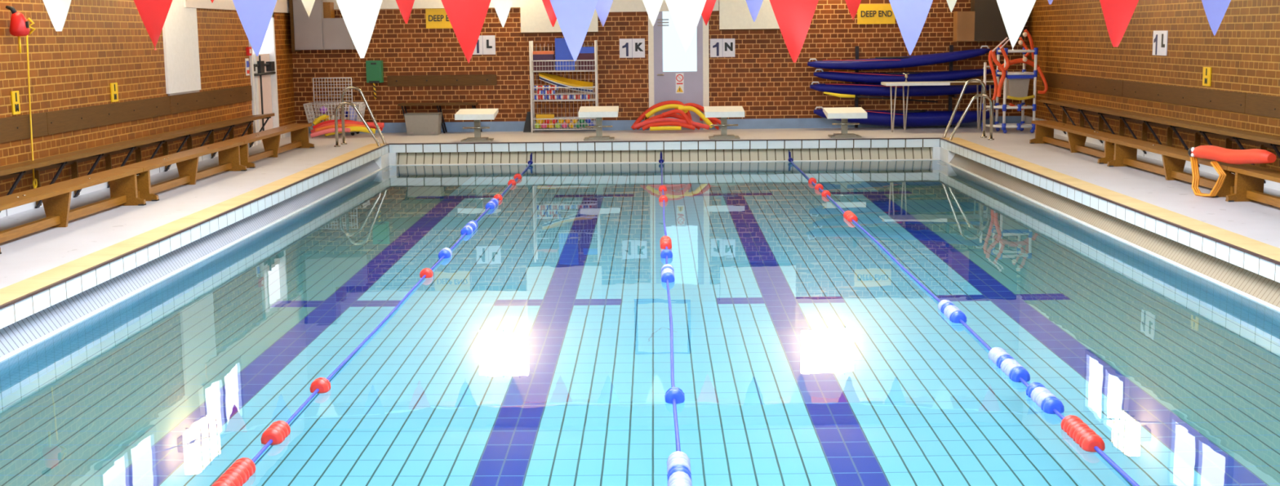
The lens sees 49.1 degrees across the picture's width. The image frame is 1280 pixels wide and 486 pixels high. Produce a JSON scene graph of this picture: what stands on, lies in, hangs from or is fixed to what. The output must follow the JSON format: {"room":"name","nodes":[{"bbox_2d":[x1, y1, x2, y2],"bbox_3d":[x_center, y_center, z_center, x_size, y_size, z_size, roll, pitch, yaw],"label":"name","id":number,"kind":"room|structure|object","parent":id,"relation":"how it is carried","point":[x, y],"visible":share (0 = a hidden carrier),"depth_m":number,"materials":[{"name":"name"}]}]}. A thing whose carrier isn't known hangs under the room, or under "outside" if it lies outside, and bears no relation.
{"room":"indoor swimming pool","nodes":[
{"label":"indoor swimming pool","id":0,"kind":"room"},
{"bbox_2d":[0,0,295,196],"bbox_3d":[-5.816,-1.000,10.702,0.247,2.270,24.350,-1,9,1],"label":"wall","id":1,"kind":"structure","parent":0,"point":[100,43],"depth_m":14.81,"materials":[{"name":"brick"}]},
{"bbox_2d":[10,90,20,114],"bbox_3d":[-5.661,-1.272,12.701,0.018,0.210,0.140,-1,9,1],"label":"sign","id":2,"kind":"object","parent":1,"relation":"attached to","point":[15,95],"visible":1,"depth_m":12.68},
{"bbox_2d":[5,5,35,53],"bbox_3d":[-5.564,-1.918,12.576,0.195,0.424,0.195,-1,9,1],"label":"bag","id":3,"kind":"object","parent":1,"relation":"hanging from","point":[19,24],"visible":1,"depth_m":12.50,"materials":[{"name":"red plastic"}]},
{"bbox_2d":[26,35,37,188],"bbox_3d":[-5.595,-1.186,12.854,0.038,1.476,0.317,-4,9,-19],"label":"rope","id":4,"kind":"object","parent":1,"relation":"hanging from","point":[34,180],"visible":0.84,"depth_m":12.89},
{"bbox_2d":[110,82,118,102],"bbox_3d":[-5.638,-1.616,15.023,0.018,0.201,0.176,-1,9,1],"label":"sign","id":5,"kind":"object","parent":1,"relation":"attached to","point":[113,86],"visible":1,"depth_m":15.00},
{"bbox_2d":[0,85,252,142],"bbox_3d":[-5.663,-0.880,11.629,0.030,0.215,17.142,-1,9,1],"label":"board","id":6,"kind":"object","parent":1,"relation":"attached to","point":[15,127],"visible":1,"depth_m":14.90,"materials":[{"name":"brown wood"}]},
{"bbox_2d":[0,131,290,217],"bbox_3d":[-5.666,-0.060,10.700,0.030,0.170,24.070,-1,9,1],"label":"baseboard","id":7,"kind":"structure","parent":1,"relation":"attached to","point":[27,206],"depth_m":14.32,"materials":[{"name":"tile"}]},
{"bbox_2d":[162,0,200,95],"bbox_3d":[-5.617,-2.494,17.139,0.030,1.330,1.200,-1,9,1],"label":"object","id":8,"kind":"object","parent":1,"relation":"attached to","point":[180,28],"visible":1,"depth_m":17.09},
{"bbox_2d":[183,0,289,13],"bbox_3d":[-5.586,-3.410,19.768,0.050,0.260,5.200,-1,9,1],"label":"trim","id":9,"kind":"structure","parent":1,"relation":"attached to","point":[282,6],"depth_m":18.64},
{"bbox_2d":[248,12,279,145],"bbox_3d":[-5.696,-2.457,20.772,0.288,1.920,1.300,-1,9,1],"label":"door","id":10,"kind":"structure","parent":1,"relation":"in","point":[263,67],"depth_m":21.09,"materials":[{"name":"paint"}]},
{"bbox_2d":[373,152,389,168],"bbox_3d":[-3.780,-1.176,20.096,0.250,0.185,0.580,-1,9,1],"label":"gutter corner","id":11,"kind":"object","parent":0,"point":[382,162],"visible":0.5,"depth_m":19.94,"materials":[{"name":"white plastic"}]},
{"bbox_2d":[0,126,1279,288],"bbox_3d":[0.196,0.024,10.671,11.750,0.120,24.100,-1,9,1],"label":"floor","id":12,"kind":"structure","parent":0,"point":[30,255],"depth_m":14.44,"materials":[{"name":"tile"}]},
{"bbox_2d":[0,168,146,253],"bbox_3d":[-4.862,-0.303,11.672,0.380,0.343,3.300,-1,9,1],"label":"bench","id":13,"kind":"object","parent":12,"relation":"on","point":[55,197],"visible":1,"depth_m":11.68,"materials":[{"name":"brown wood"}]},
{"bbox_2d":[0,112,274,212],"bbox_3d":[-5.461,-0.414,12.076,0.385,0.504,15.900,-1,9,1],"label":"bench","id":14,"kind":"object","parent":12,"relation":"on","point":[73,158],"visible":0.7,"depth_m":14.69,"materials":[{"name":"brown wood"}]},
{"bbox_2d":[116,141,247,200],"bbox_3d":[-4.830,-0.795,14.945,0.380,0.343,3.300,-1,9,1],"label":"bench","id":15,"kind":"object","parent":12,"relation":"on","point":[228,152],"visible":0.86,"depth_m":14.92,"materials":[{"name":"brown wood"}]},
{"bbox_2d":[0,143,386,305],"bbox_3d":[-3.883,-0.013,10.958,0.248,0.040,19.000,-1,9,1],"label":"pool coping","id":16,"kind":"object","parent":12,"relation":"on","point":[8,293],"visible":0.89,"depth_m":11.12,"materials":[{"name":"tile"}]},
{"bbox_2d":[0,145,388,328],"bbox_3d":[-3.755,0.016,11.113,0.020,0.123,18.700,-1,9,1],"label":"tiles","id":17,"kind":"structure","parent":12,"relation":"attached to","point":[10,314],"depth_m":10.83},
{"bbox_2d":[0,143,389,309],"bbox_3d":[-3.746,-0.048,11.103,0.024,0.015,18.700,-1,9,1],"label":"pool edge","id":18,"kind":"object","parent":17,"relation":"attached to","point":[34,292],"visible":1,"depth_m":10.78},
{"bbox_2d":[223,123,314,168],"bbox_3d":[-4.798,-1.286,18.218,0.380,0.343,3.300,-1,9,1],"label":"bench","id":19,"kind":"object","parent":12,"relation":"on","point":[270,138],"visible":0.88,"depth_m":18.20,"materials":[{"name":"brown wood"}]},
{"bbox_2d":[310,127,350,137],"bbox_3d":[-4.763,-1.695,21.534,0.612,0.151,0.067,-1,9,1],"label":"noodle","id":20,"kind":"object","parent":12,"relation":"on","point":[340,129],"visible":0.91,"depth_m":21.51,"materials":[{"name":"pink plastic"}]},
{"bbox_2d":[303,77,365,135],"bbox_3d":[-4.824,-2.158,22.158,0.891,0.898,0.484,-1,9,1],"label":"wire cage","id":21,"kind":"object","parent":12,"relation":"on","point":[313,103],"visible":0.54,"depth_m":22.33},
{"bbox_2d":[303,102,365,132],"bbox_3d":[-4.822,-1.990,22.183,0.891,0.453,0.484,-1,9,1],"label":"basket","id":22,"kind":"object","parent":21,"relation":"on","point":[314,104],"depth_m":22.03,"materials":[{"name":"white metal"}]},
{"bbox_2d":[315,124,365,131],"bbox_3d":[-4.615,-1.778,21.682,0.838,0.131,0.059,-1,9,1],"label":"noodle","id":23,"kind":"object","parent":12,"relation":"on","point":[322,128],"visible":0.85,"depth_m":21.65,"materials":[{"name":"orange plastic"}]},
{"bbox_2d":[311,121,384,133],"bbox_3d":[-4.552,-1.789,21.771,1.144,0.203,0.074,-1,9,1],"label":"noodle","id":24,"kind":"object","parent":12,"relation":"on","point":[370,124],"visible":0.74,"depth_m":21.73,"materials":[{"name":"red plastic"}]},
{"bbox_2d":[324,126,375,136],"bbox_3d":[-4.478,-1.724,21.608,0.789,0.150,0.079,-1,9,1],"label":"noodle","id":25,"kind":"object","parent":12,"relation":"on","point":[362,129],"visible":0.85,"depth_m":21.57,"materials":[{"name":"yellow plastic"}]},
{"bbox_2d":[333,85,386,146],"bbox_3d":[-3.966,-1.459,20.045,0.735,1.554,0.529,-1,9,1],"label":"pool ladder","id":26,"kind":"object","parent":12,"relation":"on","point":[342,103],"visible":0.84,"depth_m":20.14,"materials":[{"name":"silver metal"}]},
{"bbox_2d":[404,112,442,135],"bbox_3d":[-3.406,-1.874,22.048,0.547,0.338,0.365,-1,9,1],"label":"storage box","id":27,"kind":"object","parent":12,"relation":"on","point":[416,123],"visible":1,"depth_m":21.89,"materials":[{"name":"grey plastic"}]},
{"bbox_2d":[397,102,481,133],"bbox_3d":[-3.193,-1.998,22.404,1.296,0.479,0.300,-1,9,1],"label":"bench","id":28,"kind":"object","parent":12,"relation":"on","point":[473,104],"visible":0.6,"depth_m":22.25,"materials":[{"name":"brown wood"}]},
{"bbox_2d":[454,108,498,142],"bbox_3d":[-2.398,-1.731,20.616,0.570,0.457,0.600,-1,9,1],"label":"starting block","id":29,"kind":"object","parent":12,"relation":"on","point":[476,114],"visible":1,"depth_m":20.49,"materials":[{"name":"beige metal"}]},
{"bbox_2d":[523,111,531,132],"bbox_3d":[-1.801,-1.935,22.390,0.130,0.320,0.120,-1,9,1],"label":"wedge","id":30,"kind":"object","parent":12,"relation":"on","point":[527,128],"visible":0.79,"depth_m":22.34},
{"bbox_2d":[528,40,598,133],"bbox_3d":[-1.201,-2.483,22.225,1.057,1.440,0.402,-1,9,1],"label":"wire rack","id":31,"kind":"object","parent":12,"relation":"on","point":[533,118],"visible":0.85,"depth_m":22.09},
{"bbox_2d":[533,61,555,70],"bbox_3d":[-1.523,-2.809,22.210,0.326,0.140,0.230,-1,9,1],"label":"float","id":32,"kind":"object","parent":31,"relation":"on","point":[546,65],"visible":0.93,"depth_m":22.10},
{"bbox_2d":[533,53,554,60],"bbox_3d":[-1.525,-2.933,22.191,0.326,0.108,0.230,-1,9,1],"label":"float","id":33,"kind":"object","parent":32,"relation":"on","point":[550,56],"visible":0.79,"depth_m":22.07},
{"bbox_2d":[532,85,595,101],"bbox_3d":[-1.200,-2.371,22.242,1.042,0.223,0.387,-1,9,1],"label":"wire shelf","id":34,"kind":"object","parent":31,"relation":"attached to","point":[533,91],"depth_m":22.06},
{"bbox_2d":[533,116,595,130],"bbox_3d":[-1.194,-1.905,22.312,1.042,0.185,0.387,-1,9,1],"label":"wire shelf","id":35,"kind":"object","parent":31,"relation":"attached to","point":[555,117],"depth_m":22.13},
{"bbox_2d":[531,59,597,71],"bbox_3d":[-1.205,-2.806,22.177,1.042,0.183,0.387,-1,9,1],"label":"wire shelf","id":36,"kind":"object","parent":31,"relation":"attached to","point":[596,60],"depth_m":21.99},
{"bbox_2d":[555,38,574,70],"bbox_3d":[-1.181,-2.969,22.036,0.306,0.501,0.040,-1,9,1],"label":"kickboard","id":37,"kind":"object","parent":31,"relation":"on","point":[562,52],"visible":0.71,"depth_m":22.02,"materials":[{"name":"blue plastic"}]},
{"bbox_2d":[538,72,593,93],"bbox_3d":[-1.173,-2.548,22.231,0.846,0.322,0.280,-1,9,1],"label":"board","id":38,"kind":"object","parent":31,"relation":"on","point":[561,82],"visible":0.98,"depth_m":22.13,"materials":[{"name":"yellow plastic"}]},
{"bbox_2d":[577,53,594,70],"bbox_3d":[-0.863,-2.874,22.194,0.266,0.260,0.230,-1,9,1],"label":"float","id":39,"kind":"object","parent":31,"relation":"on","point":[581,55],"visible":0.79,"depth_m":22.08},
{"bbox_2d":[578,106,618,141],"bbox_3d":[-0.602,-1.757,20.594,0.570,0.474,0.600,-1,9,1],"label":"starting block","id":40,"kind":"object","parent":12,"relation":"on","point":[597,112],"visible":1,"depth_m":20.47,"materials":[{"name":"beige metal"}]},
{"bbox_2d":[631,100,692,129],"bbox_3d":[0.350,-2.033,22.293,0.999,0.466,0.070,-1,9,1],"label":"noodle","id":41,"kind":"object","parent":12,"relation":"on","point":[642,115],"visible":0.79,"depth_m":22.25,"materials":[{"name":"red plastic"}]},
{"bbox_2d":[644,103,688,117],"bbox_3d":[0.421,-2.092,22.208,0.684,0.218,0.067,-1,9,1],"label":"noodle","id":42,"kind":"object","parent":41,"relation":"on","point":[651,113],"visible":0.98,"depth_m":22.18,"materials":[{"name":"yellow plastic"}]},
{"bbox_2d":[388,138,940,152],"bbox_3d":[0.345,-1.413,20.323,8.000,0.123,0.020,-1,9,1],"label":"tiles","id":43,"kind":"structure","parent":12,"relation":"attached to","point":[904,142],"depth_m":20.31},
{"bbox_2d":[389,137,939,144],"bbox_3d":[0.345,-1.476,20.304,8.000,0.015,0.024,-1,9,1],"label":"pool nosing end","id":44,"kind":"structure","parent":43,"relation":"attached to","point":[869,138],"depth_m":20.29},
{"bbox_2d":[649,126,681,130],"bbox_3d":[0.398,-1.779,21.764,0.487,0.066,0.059,-1,9,1],"label":"noodle","id":45,"kind":"object","parent":12,"relation":"on","point":[651,128],"visible":1,"depth_m":21.74,"materials":[{"name":"yellow plastic"}]},
{"bbox_2d":[641,121,695,130],"bbox_3d":[0.446,-1.822,21.833,0.838,0.133,0.059,-1,9,1],"label":"noodle","id":46,"kind":"object","parent":12,"relation":"on","point":[664,123],"visible":1,"depth_m":21.81,"materials":[{"name":"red plastic"}]},
{"bbox_2d":[636,113,700,129],"bbox_3d":[0.443,-1.911,22.068,1.042,0.274,0.066,-1,9,1],"label":"noodle","id":47,"kind":"object","parent":12,"relation":"on","point":[674,115],"visible":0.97,"depth_m":22.03,"materials":[{"name":"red plastic"}]},
{"bbox_2d":[633,117,710,129],"bbox_3d":[0.494,-1.867,21.983,1.206,0.191,0.067,-1,9,1],"label":"noodle","id":48,"kind":"object","parent":12,"relation":"on","point":[663,119],"visible":1,"depth_m":21.95,"materials":[{"name":"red plastic"}]},
{"bbox_2d":[662,109,692,125],"bbox_3d":[0.587,-1.939,21.895,0.486,0.300,0.064,-1,9,1],"label":"noodle","id":49,"kind":"object","parent":12,"relation":"on","point":[682,113],"visible":1,"depth_m":21.86,"materials":[{"name":"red plastic"}]},
{"bbox_2d":[678,106,712,128],"bbox_3d":[0.887,-1.987,22.138,0.570,0.360,0.071,-1,9,1],"label":"noodle","id":50,"kind":"object","parent":12,"relation":"on","point":[695,110],"visible":0.93,"depth_m":22.10,"materials":[{"name":"yellow plastic"}]},
{"bbox_2d":[674,102,719,129],"bbox_3d":[0.905,-2.022,22.370,0.716,0.432,0.072,-1,9,1],"label":"noodle","id":51,"kind":"object","parent":12,"relation":"on","point":[695,105],"visible":0.49,"depth_m":22.32,"materials":[{"name":"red plastic"}]},
{"bbox_2d":[703,106,744,139],"bbox_3d":[1.234,-1.765,20.575,0.570,0.455,0.600,-1,9,1],"label":"starting block","id":52,"kind":"object","parent":12,"relation":"on","point":[722,112],"visible":1,"depth_m":20.45,"materials":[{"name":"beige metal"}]},
{"bbox_2d":[822,106,866,137],"bbox_3d":[3.005,-1.764,20.558,0.570,0.418,0.600,-1,9,1],"label":"starting block","id":53,"kind":"object","parent":12,"relation":"on","point":[844,113],"visible":1,"depth_m":20.43,"materials":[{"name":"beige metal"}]},
{"bbox_2d":[813,106,995,126],"bbox_3d":[4.192,-2.010,22.208,2.870,0.333,0.420,-1,9,1],"label":"kayak","id":54,"kind":"object","parent":12,"relation":"on","point":[876,117],"visible":0.79,"depth_m":22.05,"materials":[{"name":"blue plastic"}]},
{"bbox_2d":[854,44,956,128],"bbox_3d":[4.217,-2.474,22.229,1.551,1.300,0.420,-1,9,1],"label":"rack","id":55,"kind":"object","parent":12,"relation":"on","point":[951,46],"visible":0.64,"depth_m":22.35,"materials":[{"name":"metal"}]},
{"bbox_2d":[823,91,937,102],"bbox_3d":[3.791,-2.285,21.987,1.835,0.199,0.087,-1,9,-6],"label":"paddle","id":56,"kind":"object","parent":55,"relation":"on","point":[846,95],"visible":1,"depth_m":21.94,"materials":[{"name":"yellow plastic"}]},
{"bbox_2d":[807,45,990,69],"bbox_3d":[4.078,-2.916,22.073,2.869,0.356,0.420,-1,9,1],"label":"kayak","id":57,"kind":"object","parent":55,"relation":"on","point":[891,62],"visible":1,"depth_m":21.93,"materials":[{"name":"blue plastic"}]},
{"bbox_2d":[809,81,994,96],"bbox_3d":[4.141,-2.443,22.144,2.901,0.249,0.420,-1,9,1],"label":"kayak","id":58,"kind":"object","parent":55,"relation":"on","point":[860,89],"visible":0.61,"depth_m":21.99,"materials":[{"name":"blue plastic"}]},
{"bbox_2d":[813,66,991,83],"bbox_3d":[4.154,-2.648,22.113,2.817,0.264,0.420,-1,9,1],"label":"kayak","id":59,"kind":"object","parent":55,"relation":"on","point":[938,76],"visible":0.89,"depth_m":21.97,"materials":[{"name":"blue plastic"}]},
{"bbox_2d":[880,80,994,132],"bbox_3d":[4.635,-2.109,21.630,1.758,0.748,0.506,-1,9,1],"label":"folding table","id":60,"kind":"object","parent":12,"relation":"on","point":[955,82],"visible":0.81,"depth_m":21.44,"materials":[{"name":"white plastic"}]},
{"bbox_2d":[942,78,994,140],"bbox_3d":[4.638,-1.547,19.947,0.715,1.564,0.529,-1,9,1],"label":"pool ladder","id":61,"kind":"object","parent":12,"relation":"on","point":[984,95],"visible":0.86,"depth_m":20.04,"materials":[{"name":"silver metal"}]},
{"bbox_2d":[981,47,1038,133],"bbox_3d":[5.546,-2.297,21.065,0.725,1.264,0.512,-1,9,1],"label":"trolley","id":62,"kind":"object","parent":12,"relation":"on","point":[1024,74],"visible":0.91,"depth_m":20.89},
{"bbox_2d":[988,50,997,100],"bbox_3d":[5.303,-2.510,21.030,0.158,0.739,0.052,-1,9,1],"label":"tube","id":63,"kind":"object","parent":62,"relation":"hanging from","point":[990,62],"visible":0.91,"depth_m":21.01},
{"bbox_2d":[991,49,1005,97],"bbox_3d":[5.305,-2.512,20.752,0.236,0.700,0.060,-1,9,1],"label":"tube","id":64,"kind":"object","parent":62,"relation":"hanging from","point":[998,64],"visible":1,"depth_m":20.73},
{"bbox_2d":[1005,78,1030,99],"bbox_3d":[5.655,-2.338,21.022,0.324,0.350,0.280,-1,9,1],"label":"mesh bag","id":65,"kind":"object","parent":62,"relation":"hanging from","point":[1015,87],"visible":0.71,"depth_m":20.89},
{"bbox_2d":[997,57,1039,71],"bbox_3d":[5.680,-2.672,21.002,0.630,0.193,0.070,-1,9,1],"label":"tube","id":66,"kind":"object","parent":62,"relation":"on","point":[1029,62],"visible":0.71,"depth_m":20.97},
{"bbox_2d":[1036,66,1048,93],"bbox_3d":[5.958,-2.407,20.736,0.175,0.401,0.048,-1,9,1],"label":"noodle","id":67,"kind":"object","parent":62,"relation":"hanging from","point":[1038,68],"visible":1,"depth_m":20.72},
{"bbox_2d":[1029,120,1133,164],"bbox_3d":[5.486,-1.288,17.571,0.380,0.308,3.300,-1,9,1],"label":"bench","id":68,"kind":"object","parent":12,"relation":"on","point":[1044,129],"visible":0.9,"depth_m":17.55,"materials":[{"name":"brown wood"}]},
{"bbox_2d":[940,139,1279,282],"bbox_3d":[4.264,-0.061,11.022,0.020,0.123,18.700,-1,9,1],"label":"tiles","id":69,"kind":"structure","parent":12,"relation":"attached to","point":[1268,269],"depth_m":11.98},
{"bbox_2d":[939,137,1279,265],"bbox_3d":[4.253,-0.125,11.013,0.024,0.015,18.700,-1,9,1],"label":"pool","id":70,"kind":"object","parent":69,"relation":"attached to","point":[1221,242],"visible":1,"depth_m":11.88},
{"bbox_2d":[942,137,1279,261],"bbox_3d":[4.388,-0.093,10.865,0.248,0.040,19.000,-1,9,1],"label":"pool coping","id":71,"kind":"object","parent":12,"relation":"on","point":[1266,250],"visible":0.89,"depth_m":12.24,"materials":[{"name":"tile"}]},
{"bbox_2d":[1106,138,1255,197],"bbox_3d":[5.454,-0.796,14.298,0.380,0.308,3.300,-1,9,1],"label":"bench","id":72,"kind":"object","parent":12,"relation":"on","point":[1174,159],"visible":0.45,"depth_m":14.29,"materials":[{"name":"brown wood"}]},
{"bbox_2d":[1187,145,1276,196],"bbox_3d":[5.262,-0.633,12.576,0.192,0.498,1.428,-1,9,-4],"label":"tube","id":73,"kind":"object","parent":72,"relation":"on","point":[1218,153],"visible":1,"depth_m":12.65,"materials":[{"name":"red plastic"}]},
{"bbox_2d":[1225,165,1279,207],"bbox_3d":[5.422,-0.305,11.025,0.380,0.308,3.300,-1,9,1],"label":"bench","id":74,"kind":"object","parent":12,"relation":"on","point":[1249,180],"visible":1,"depth_m":12.46,"materials":[{"name":"brown wood"}]},
{"bbox_2d":[0,160,1279,485],"bbox_3d":[0.257,0.221,11.104,8.000,0.001,18.700,-1,9,1],"label":"pool water","id":75,"kind":"object","parent":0,"point":[537,352],"visible":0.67,"depth_m":8.35,"materials":[{"name":"liquid"}]},
{"bbox_2d":[211,152,533,485],"bbox_3d":[-1.673,0.173,11.168,0.103,0.195,18.807,-1,9,1],"label":"lane rope","id":76,"kind":"object","parent":75,"relation":"on","point":[242,468],"visible":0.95,"depth_m":7.34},
{"bbox_2d":[658,151,692,485],"bbox_3d":[0.217,0.155,11.147,0.103,0.195,18.807,-1,9,1],"label":"lane rope","id":77,"kind":"object","parent":75,"relation":"on","point":[678,464],"visible":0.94,"depth_m":7.15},
{"bbox_2d":[787,150,1139,485],"bbox_3d":[2.082,0.137,11.126,0.103,0.195,18.807,-1,9,1],"label":"lane rope","id":78,"kind":"object","parent":75,"relation":"on","point":[1081,433],"visible":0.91,"depth_m":7.49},
{"bbox_2d":[292,0,1027,123],"bbox_3d":[0.302,-2.848,22.552,11.756,2.270,0.247,-1,9,1],"label":"wall","id":79,"kind":"structure","parent":0,"point":[762,77],"depth_m":22.44,"materials":[{"name":"brick"}]},
{"bbox_2d":[288,0,355,52],"bbox_3d":[-5.010,-3.596,22.177,0.979,1.120,0.370,-1,9,1],"label":"upper cabinet","id":80,"kind":"object","parent":79,"relation":"attached to","point":[321,30],"visible":0.88,"depth_m":22.03,"materials":[{"name":"beige wood"}]},
{"bbox_2d":[365,60,383,98],"bbox_3d":[-4.245,-2.613,22.425,0.247,0.609,0.155,-1,9,1],"label":"housing","id":81,"kind":"object","parent":79,"relation":"attached to","point":[375,73],"visible":1,"depth_m":22.34,"materials":[{"name":"green plastic"}]},
{"bbox_2d":[425,8,453,28],"bbox_3d":[-3.127,-3.580,22.338,0.580,0.312,0.018,-1,9,1],"label":"sign","id":82,"kind":"object","parent":79,"relation":"attached to","point":[435,18],"visible":0.7,"depth_m":22.34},
{"bbox_2d":[386,74,497,86],"bbox_3d":[-3.178,-2.608,22.472,1.755,0.169,0.044,-1,9,1],"label":"board","id":83,"kind":"object","parent":79,"relation":"attached to","point":[477,79],"visible":1,"depth_m":22.47,"materials":[{"name":"brown wood"}]},
{"bbox_2d":[472,35,495,54],"bbox_3d":[-2.515,-3.164,22.395,0.402,0.302,0.018,-1,9,1],"label":"sign","id":84,"kind":"object","parent":79,"relation":"attached to","point":[486,44],"visible":0.78,"depth_m":22.39,"materials":[{"name":"white"}]},
{"bbox_2d":[326,0,719,12],"bbox_3d":[-1.888,-3.809,22.281,6.279,0.300,0.040,-1,9,1],"label":"trim","id":85,"kind":"structure","parent":79,"relation":"attached to","point":[617,6],"depth_m":22.26,"materials":[{"name":"beige paint"}]},
{"bbox_2d":[520,0,598,33],"bbox_3d":[-1.289,-3.873,22.250,1.229,1.076,0.070,-1,9,1],"label":"board","id":86,"kind":"object","parent":79,"relation":"attached to","point":[535,19],"visible":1,"depth_m":22.27,"materials":[{"name":"white wood"}]},
{"bbox_2d":[619,38,644,57],"bbox_3d":[-0.125,-3.112,22.379,0.406,0.302,0.018,-1,9,1],"label":"sign","id":87,"kind":"object","parent":79,"relation":"attached to","point":[628,47],"visible":1,"depth_m":22.37,"materials":[{"name":"white"}]},
{"bbox_2d":[308,115,1021,133],"bbox_3d":[0.311,-1.902,22.551,11.750,0.160,0.030,-1,9,1],"label":"baseboard","id":88,"kind":"structure","parent":79,"relation":"attached to","point":[751,123],"depth_m":22.53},
{"bbox_2d":[648,2,709,129],"bbox_3d":[0.619,-2.822,22.388,0.965,2.020,0.072,-1,9,1],"label":"door","id":89,"kind":"structure","parent":79,"relation":"in","point":[668,56],"depth_m":22.39,"materials":[{"name":"beige paint"}]},
{"bbox_2d":[675,73,684,93],"bbox_3d":[0.636,-2.555,22.419,0.128,0.320,0.018,-1,9,1],"label":"notice","id":90,"kind":"object","parent":89,"relation":"attached to","point":[679,77],"visible":1,"depth_m":22.42,"materials":[{"name":"white plastic"}]},
{"bbox_2d":[710,38,734,57],"bbox_3d":[1.319,-3.115,22.365,0.399,0.291,0.018,-1,9,1],"label":"sign","id":91,"kind":"object","parent":79,"relation":"attached to","point":[719,47],"visible":1,"depth_m":22.36,"materials":[{"name":"white plastic"}]},
{"bbox_2d":[719,0,780,31],"bbox_3d":[1.877,-3.911,22.213,1.235,1.062,0.070,-1,9,1],"label":"board","id":92,"kind":"object","parent":79,"relation":"attached to","point":[734,15],"visible":0.63,"depth_m":22.24,"materials":[{"name":"white wood"}]},
{"bbox_2d":[857,4,895,24],"bbox_3d":[3.758,-3.638,22.262,0.600,0.311,0.018,-1,9,1],"label":"sign","id":93,"kind":"object","parent":79,"relation":"attached to","point":[867,14],"visible":0.99,"depth_m":22.26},
{"bbox_2d":[952,0,1023,41],"bbox_3d":[5.509,-3.579,22.111,1.053,0.770,0.300,-1,9,1],"label":"upper cabinet","id":94,"kind":"object","parent":79,"relation":"attached to","point":[984,21],"visible":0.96,"depth_m":22.00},
{"bbox_2d":[388,146,940,164],"bbox_3d":[0.348,-1.270,20.405,8.000,0.185,0.140,-1,9,1],"label":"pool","id":95,"kind":"object","parent":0,"point":[935,150],"visible":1,"depth_m":20.37,"materials":[{"name":"white tile"}]},
{"bbox_2d":[396,146,932,164],"bbox_3d":[0.348,-1.275,20.404,7.800,0.173,0.100,-1,9,1],"label":"gutter","id":96,"kind":"object","parent":95,"relation":"attached to","point":[903,153],"visible":1,"depth_m":20.41,"materials":[{"name":"tile"}]},
{"bbox_2d":[939,146,955,163],"bbox_3d":[4.469,-1.256,20.003,0.250,0.185,0.580,-1,9,1],"label":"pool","id":97,"kind":"object","parent":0,"point":[945,155],"visible":0.5,"depth_m":19.89,"materials":[{"name":"tile"}]},
{"bbox_2d":[1025,0,1279,170],"bbox_3d":[6.186,-1.115,10.567,0.247,2.270,24.350,-1,9,1],"label":"wall","id":98,"kind":"structure","parent":0,"point":[1071,37],"depth_m":16.30,"materials":[{"name":"brick"}]},
{"bbox_2d":[1023,115,1279,191],"bbox_3d":[6.053,-0.174,10.568,0.030,0.170,24.070,-1,9,1],"label":"baseboard","id":99,"kind":"structure","parent":98,"relation":"attached to","point":[1028,119],"depth_m":16.61,"materials":[{"name":"tile"}]},
{"bbox_2d":[1040,98,1279,183],"bbox_3d":[5.874,-0.612,12.137,0.385,0.504,16.300,-1,9,1],"label":"bench","id":100,"kind":"object","parent":98,"relation":"attached to","point":[1264,141],"visible":0.78,"depth_m":15.85,"materials":[{"name":"brown wood"}]},
{"bbox_2d":[1152,31,1168,55],"bbox_3d":[6.104,-2.347,16.442,0.018,0.287,0.445,-1,9,1],"label":"sign","id":101,"kind":"object","parent":98,"relation":"attached to","point":[1160,37],"visible":1,"depth_m":16.42,"materials":[{"name":"white"}]},
{"bbox_2d":[1041,72,1279,118],"bbox_3d":[6.062,-1.123,12.210,0.030,0.200,18.592,-1,9,1],"label":"board","id":102,"kind":"object","parent":98,"relation":"attached to","point":[1237,102],"visible":0.99,"depth_m":15.92,"materials":[{"name":"brown wood"}]},
{"bbox_2d":[1202,66,1211,86],"bbox_3d":[6.094,-1.788,15.057,0.018,0.201,0.197,-1,9,1],"label":"sign","id":103,"kind":"object","parent":98,"relation":"attached to","point":[1206,76],"visible":1,"depth_m":15.04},
{"bbox_3d":[-5.842,-3.107,10.260,0.247,2.030,24.100,-1,9,1],"label":"wall","id":104,"kind":"structure","parent":0,"visible":0},
{"bbox_2d":[210,0,1053,27],"bbox_3d":[0.218,-2.791,15.152,11.752,0.884,0.101,-1,9,1],"label":"bunting","id":105,"kind":"object","parent":104,"relation":"hanging from","point":[502,7],"visible":0.62,"depth_m":15.19,"materials":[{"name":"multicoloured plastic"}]},
{"bbox_2d":[42,0,1231,62],"bbox_3d":[0.138,-1.297,6.734,11.751,0.866,0.089,-1,9,1],"label":"bunting","id":106,"kind":"object","parent":104,"relation":"hanging from","point":[466,17],"visible":1,"depth_m":6.76,"materials":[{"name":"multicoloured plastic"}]},
{"label":"wall","id":107,"kind":"structure","parent":0,"visible":0},
{"bbox_2d":[0,160,379,356],"bbox_3d":[-3.821,0.206,10.849,0.110,0.173,18.120,-1,9,1],"label":"gutter","id":108,"kind":"object","parent":107,"relation":"attached to","point":[21,332],"visible":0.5,"depth_m":10.91,"materials":[{"name":"tile"}]},
{"bbox_2d":[0,168,382,361],"bbox_3d":[-3.757,0.303,10.863,0.036,0.024,18.120,-1,9,1],"label":"left pool lip","id":109,"kind":"structure","parent":107,"relation":"attached to","point":[131,293],"depth_m":10.76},
{"label":"wall","id":110,"kind":"structure","parent":0,"visible":0},
{"bbox_2d":[947,162,1279,311],"bbox_3d":[4.266,0.226,10.772,0.036,0.024,18.120,-1,9,1],"label":"right pool lip","id":111,"kind":"structure","parent":110,"relation":"attached to","point":[1236,290],"depth_m":11.87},
{"bbox_2d":[950,153,1279,307],"bbox_3d":[4.328,0.128,10.757,0.110,0.173,18.120,-1,9,1],"label":"gutter","id":112,"kind":"object","parent":110,"relation":"attached to","point":[1268,290],"visible":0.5,"depth_m":12.03,"materials":[{"name":"tile"}]},
{"label":"wall","id":113,"kind":"structure","parent":0,"visible":0},
{"bbox_2d":[389,159,939,165],"bbox_3d":[0.348,-1.169,20.362,8.000,0.024,0.036,-1,9,1],"label":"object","id":114,"kind":"structure","parent":113,"relation":"attached to","point":[857,159],"depth_m":20.35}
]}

